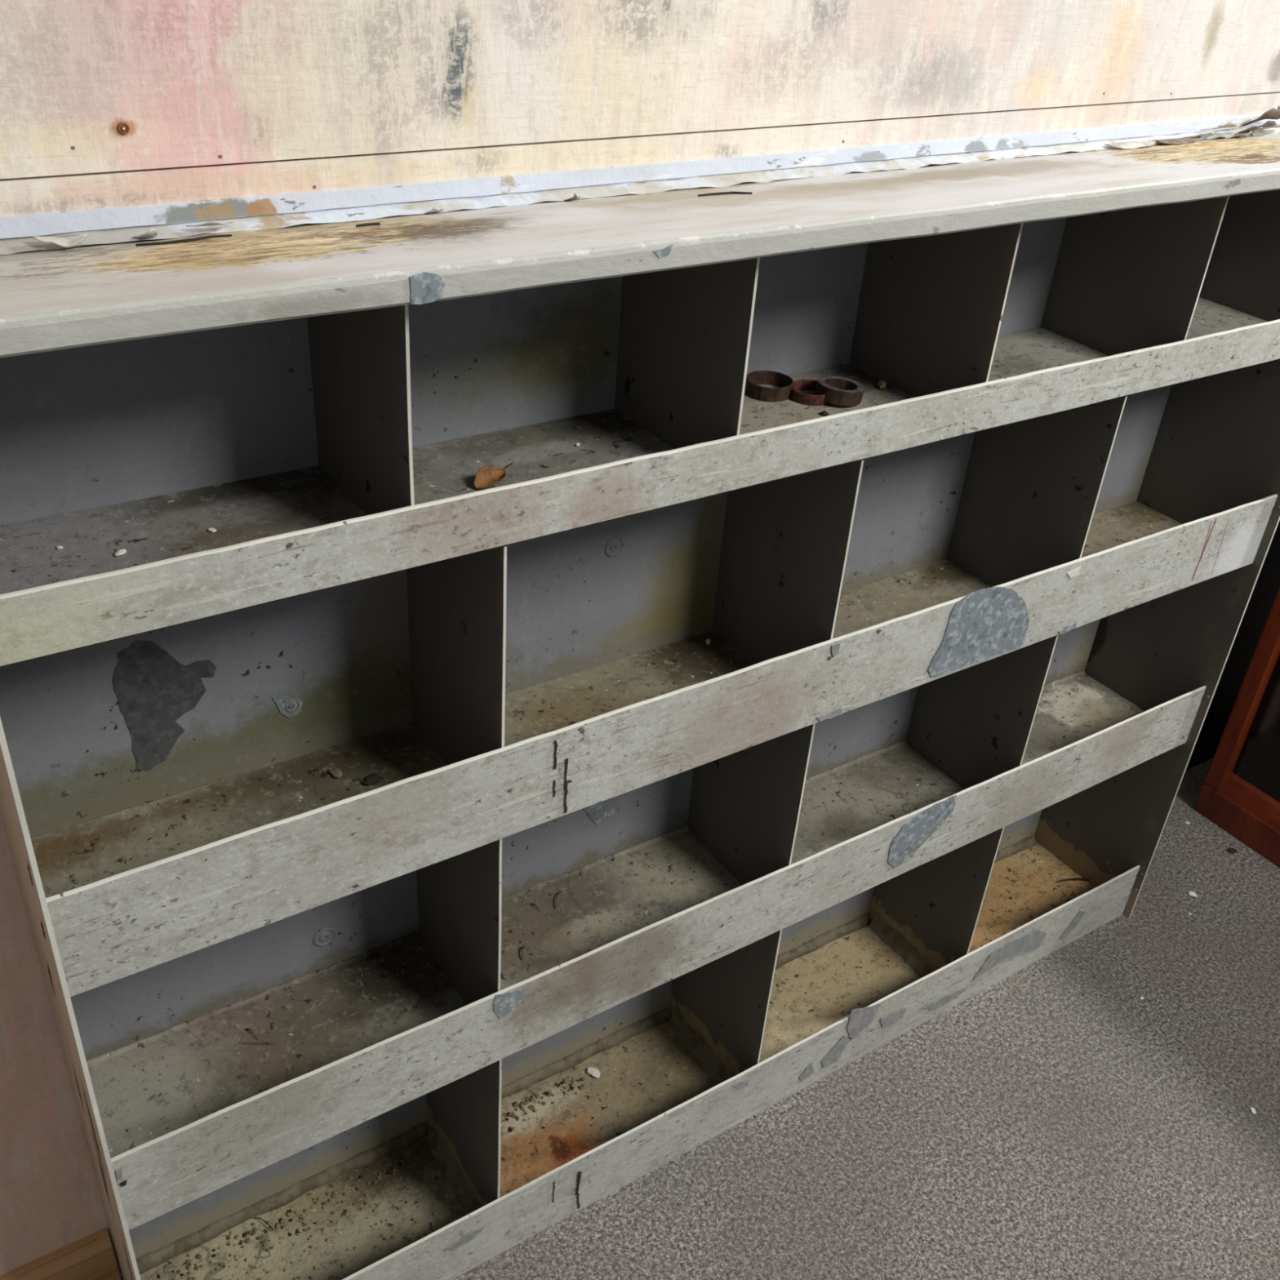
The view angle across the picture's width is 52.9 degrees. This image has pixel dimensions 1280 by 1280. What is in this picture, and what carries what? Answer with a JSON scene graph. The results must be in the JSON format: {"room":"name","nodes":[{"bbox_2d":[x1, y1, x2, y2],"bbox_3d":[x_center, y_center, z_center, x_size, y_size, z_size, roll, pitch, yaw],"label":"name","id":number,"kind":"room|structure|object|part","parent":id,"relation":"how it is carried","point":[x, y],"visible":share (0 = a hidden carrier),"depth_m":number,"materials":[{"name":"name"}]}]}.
{"room":"abandoned storage room","nodes":[
{"label":"abandoned storage room","id":0,"kind":"room"},
{"bbox_2d":[0,0,1279,1275],"bbox_3d":[-0.842,-0.238,0.385,3.645,2.300,0.030,-17,38,-29],"label":"wall","id":1,"kind":"structure","parent":0,"point":[216,99],"depth_m":0.91,"materials":[{"name":"beige paint"}]},
{"bbox_2d":[0,1227,120,1279],"bbox_3d":[-1.459,0.868,0.641,2.314,0.076,0.012,-17,38,-29],"label":"baseboard","id":2,"kind":"structure","parent":1,"relation":"attached to","point":[91,1257],"depth_m":1.18,"materials":[{"name":"brown wood"}]},
{"bbox_2d":[117,121,129,134],"bbox_3d":[-0.301,-0.299,0.752,0.007,0.007,0.002,-17,38,-29],"label":"screw","id":3,"kind":"object","parent":1,"relation":"attached to","point":[123,128],"visible":1,"depth_m":0.75,"materials":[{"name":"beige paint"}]},
{"bbox_2d":[0,115,1279,254],"bbox_3d":[0.113,-0.373,1.020,1.354,0.020,0.017,-17,38,-29],"label":"trim","id":4,"kind":"structure","parent":1,"relation":"attached to","point":[113,224],"depth_m":0.91,"materials":[{"name":"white paint"}]},
{"bbox_2d":[1185,520,1279,770],"bbox_3d":[1.037,-0.799,1.490,0.854,2.300,0.034,-17,38,-29],"label":"trim","id":5,"kind":"structure","parent":1,"relation":"attached to","point":[1267,585],"depth_m":1.94,"materials":[{"name":"black wood"}]},
{"bbox_2d":[120,757,1279,1279],"bbox_3d":[0.566,1.466,0.037,4.800,0.001,3.900,-17,38,-29],"label":"floor","id":6,"kind":"structure","parent":0,"point":[1056,1121],"depth_m":1.43,"materials":[{"name":"grey carpet"}]},
{"bbox_2d":[0,105,1279,1279],"bbox_3d":[0.138,0.070,1.224,1.326,1.007,0.190,-17,38,-29],"label":"rack","id":7,"kind":"object","parent":6,"relation":"on","point":[972,623],"visible":1,"depth_m":1.09,"materials":[{"name":"paint"}]},
{"bbox_2d":[56,545,62,549],"bbox_3d":[-0.362,-0.058,0.802,0.005,0.002,0.003,17,35,19],"label":"flake","id":8,"kind":"object","parent":7,"relation":"on","point":[60,547],"visible":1,"depth_m":0.80,"materials":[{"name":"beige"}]},
{"bbox_3d":[-0.416,0.248,0.917,0.004,0.966,0.175,-17,38,-29],"label":"panel","id":9,"kind":"part","parent":7,"relation":"part of","materials":[{"name":"beige paint"}]},
{"bbox_2d":[114,548,126,556],"bbox_3d":[-0.324,-0.054,0.801,0.006,0.003,0.008,9,33,7],"label":"flake","id":10,"kind":"object","parent":7,"relation":"on","point":[120,552],"visible":1,"depth_m":0.80,"materials":[{"name":"beige"}]},
{"bbox_2d":[208,527,216,532],"bbox_3d":[-0.277,-0.071,0.834,0.006,0.002,0.004,23,37,27],"label":"flake","id":11,"kind":"object","parent":7,"relation":"on","point":[212,530],"visible":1,"depth_m":0.83,"materials":[{"name":"beige"}]},
{"bbox_2d":[253,1217,273,1231],"bbox_3d":[-0.373,0.579,1.280,0.027,0.004,0.003,21,36,24],"label":"twig","id":12,"kind":"object","parent":7,"relation":"on","point":[264,1221],"visible":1,"depth_m":1.28,"materials":[{"name":"grey"}]},
{"bbox_2d":[284,699,298,711],"bbox_3d":[-0.275,0.052,1.017,0.012,0.012,0.002,-17,38,-29],"label":"washer","id":13,"kind":"object","parent":7,"relation":"in","point":[290,705],"depth_m":1.02,"materials":[{"name":"blue paint"}]},
{"bbox_2d":[313,927,335,946],"bbox_3d":[-0.285,0.268,1.161,0.021,0.021,0.002,-17,38,-29],"label":"washer","id":14,"kind":"object","parent":7,"relation":"in","point":[322,936],"depth_m":1.16,"materials":[{"name":"blue paint"}]},
{"bbox_2d":[328,768,342,777],"bbox_3d":[-0.242,0.106,1.028,0.009,0.004,0.014,-24,42,-37],"label":"clump","id":15,"kind":"object","parent":7,"relation":"on","point":[337,773],"visible":1,"depth_m":1.02,"materials":[{"name":"beige stone"}]},
{"bbox_2d":[154,1074,586,1279],"bbox_3d":[-0.241,0.575,1.307,0.485,0.004,0.121,-17,38,-29],"label":"crumbs","id":16,"kind":"object","parent":7,"relation":"on","point":[548,1093],"visible":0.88,"depth_m":1.30,"materials":[{"name":"paint"}]},
{"bbox_2d":[361,773,384,785],"bbox_3d":[-0.212,0.111,1.024,0.018,0.005,0.011,-17,38,-29],"label":"clump","id":17,"kind":"object","parent":7,"relation":"on","point":[373,779],"visible":1,"depth_m":1.02,"materials":[{"name":"grey"}]},
{"bbox_2d":[473,462,512,488],"bbox_3d":[-0.102,-0.116,0.914,0.034,0.012,0.017,-17,38,-29],"label":"dry leaf","id":18,"kind":"object","parent":7,"relation":"on","point":[486,476],"visible":1,"depth_m":0.92,"materials":[{"name":"brown plant"}]},
{"bbox_2d":[586,1066,599,1078],"bbox_3d":[-0.051,0.490,1.460,0.018,0.004,0.012,27,39,31],"label":"flake","id":19,"kind":"object","parent":7,"relation":"on","point":[594,1072],"visible":1,"depth_m":1.46,"materials":[{"name":"beige"}]},
{"bbox_2d":[594,805,604,815],"bbox_3d":[-0.041,0.170,1.288,0.012,0.012,0.002,-17,38,-29],"label":"washer","id":20,"kind":"object","parent":7,"relation":"in","point":[598,810],"depth_m":1.29,"materials":[{"name":"blue paint"}]},
{"bbox_2d":[31,501,1182,897],"bbox_3d":[0.117,0.030,1.198,1.271,0.004,0.160,-17,38,-29],"label":"shelf","id":21,"kind":"object","parent":7,"relation":"attached to","point":[93,843],"depth_m":1.07,"materials":[{"name":"paint"}]},
{"bbox_2d":[604,537,623,556],"bbox_3d":[-0.022,-0.081,1.125,0.019,0.019,0.002,-17,38,-29],"label":"washer","id":22,"kind":"object","parent":7,"relation":"in","point":[614,546],"depth_m":1.12,"materials":[{"name":"blue paint"}]},
{"bbox_2d":[135,834,1094,1279],"bbox_3d":[0.081,0.482,1.489,1.271,0.018,0.160,-17,38,-29],"label":"shelf","id":23,"kind":"object","parent":7,"relation":"attached to","point":[650,1062],"depth_m":1.42,"materials":[{"name":"paint"}]},
{"bbox_2d":[86,669,1144,1158],"bbox_3d":[0.100,0.239,1.333,1.271,0.010,0.161,-17,38,-29],"label":"shelf","id":24,"kind":"object","parent":7,"relation":"attached to","point":[154,1080],"depth_m":1.21,"materials":[{"name":"paint"}]},
{"bbox_2d":[0,297,1279,667],"bbox_3d":[0.134,-0.182,1.062,1.271,0.004,0.160,-17,38,-29],"label":"shelf","id":25,"kind":"object","parent":7,"relation":"attached to","point":[166,517],"depth_m":0.91,"materials":[{"name":"paint"}]},
{"bbox_2d":[0,133,1279,357],"bbox_3d":[0.170,-0.330,0.968,1.326,0.040,0.190,-17,38,-29],"label":"countertop","id":26,"kind":"structure","parent":7,"relation":"on","point":[82,295],"depth_m":0.79,"materials":[{"name":"paint"}]},
{"bbox_2d":[705,639,711,644],"bbox_3d":[0.065,0.002,1.228,0.005,0.005,0.007,15,34,15],"label":"crumb","id":27,"kind":"object","parent":7,"relation":"on","point":[708,641],"visible":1,"depth_m":1.23,"materials":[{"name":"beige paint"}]},
{"bbox_2d":[744,370,793,401],"bbox_3d":[0.110,-0.217,1.098,0.041,0.012,0.041,27,39,31],"label":"ring","id":28,"kind":"object","parent":7,"relation":"on","point":[752,389],"visible":0.98,"depth_m":1.09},
{"bbox_2d":[790,379,830,405],"bbox_3d":[0.146,-0.211,1.096,0.037,0.009,0.037,0,33,-7],"label":"ring","id":29,"kind":"object","parent":7,"relation":"on","point":[800,384],"visible":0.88,"depth_m":1.09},
{"bbox_2d":[819,410,828,415],"bbox_3d":[0.153,-0.188,1.067,0.010,0.003,0.006,26,39,30],"label":"lump","id":30,"kind":"object","parent":7,"relation":"on","point":[823,413],"visible":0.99,"depth_m":1.06,"materials":[{"name":"grey"}]},
{"bbox_2d":[814,375,864,405],"bbox_3d":[0.170,-0.212,1.094,0.041,0.016,0.040,-15,38,-28],"label":"ring","id":31,"kind":"object","parent":7,"relation":"on","point":[842,391],"visible":1,"depth_m":1.08,"materials":[{"name":"metal"}]},
{"bbox_2d":[877,380,887,389],"bbox_3d":[0.212,-0.224,1.127,0.008,0.007,0.012,12,33,11],"label":"pebble","id":32,"kind":"object","parent":7,"relation":"on","point":[882,384],"visible":1,"depth_m":1.12,"materials":[{"name":"stone"}]},
{"bbox_2d":[1057,877,1089,881],"bbox_3d":[0.608,0.333,1.785,0.058,0.005,0.006,2,33,-4],"label":"twig","id":33,"kind":"object","parent":7,"relation":"on","point":[1073,878],"visible":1,"depth_m":1.78,"materials":[{"name":"grey"}]},
{"bbox_3d":[0.647,-0.070,1.544,0.003,0.966,0.175,-17,38,-29],"label":"panel","id":34,"kind":"part","parent":7,"relation":"part of","materials":[{"name":"grey paint"}]},
{"bbox_2d":[1187,891,1197,897],"bbox_3d":[0.768,0.353,1.791,0.014,0.004,0.010,29,40,33],"label":"flake","id":35,"kind":"object","parent":6,"relation":"on","point":[1190,893],"visible":1,"depth_m":1.79,"materials":[{"name":"beige"}]},
{"bbox_2d":[1227,847,1237,853],"bbox_3d":[0.863,0.306,1.873,0.014,0.007,0.009,16,34,17],"label":"lump","id":36,"kind":"object","parent":6,"relation":"on","point":[1231,850],"visible":1,"depth_m":1.87,"materials":[{"name":"grey"}]},
{"bbox_2d":[1194,586,1279,867],"bbox_3d":[1.259,0.131,1.544,0.369,0.710,0.900,-17,38,-29],"label":"base cabinet","id":37,"kind":"object","parent":6,"relation":"on","point":[1240,792],"visible":1,"depth_m":1.86,"materials":[{"name":"brown wood"}]},
{"bbox_3d":[1.095,0.448,1.639,0.022,0.052,0.895,-17,38,-29],"label":"plinth rail","id":38,"kind":"part","parent":37,"relation":"part of","materials":[{"name":"brown wood"}]},
{"bbox_3d":[1.098,0.413,1.617,0.020,0.032,0.842,-17,38,-29],"label":"moulding","id":39,"kind":"part","parent":37,"relation":"part of","materials":[{"name":"brown wood"}]},
{"bbox_3d":[1.124,0.160,1.459,0.004,0.566,0.842,-17,38,-29],"label":"glass pane","id":40,"kind":"part","parent":37,"relation":"part of","materials":[{"name":"black"}]},
{"bbox_2d":[1249,1106,1256,1113],"bbox_3d":[0.709,0.544,1.488,0.006,0.003,0.009,2,33,-4],"label":"flake","id":41,"kind":"object","parent":6,"relation":"on","point":[1252,1109],"visible":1,"depth_m":1.49,"materials":[{"name":"beige"}]}
]}

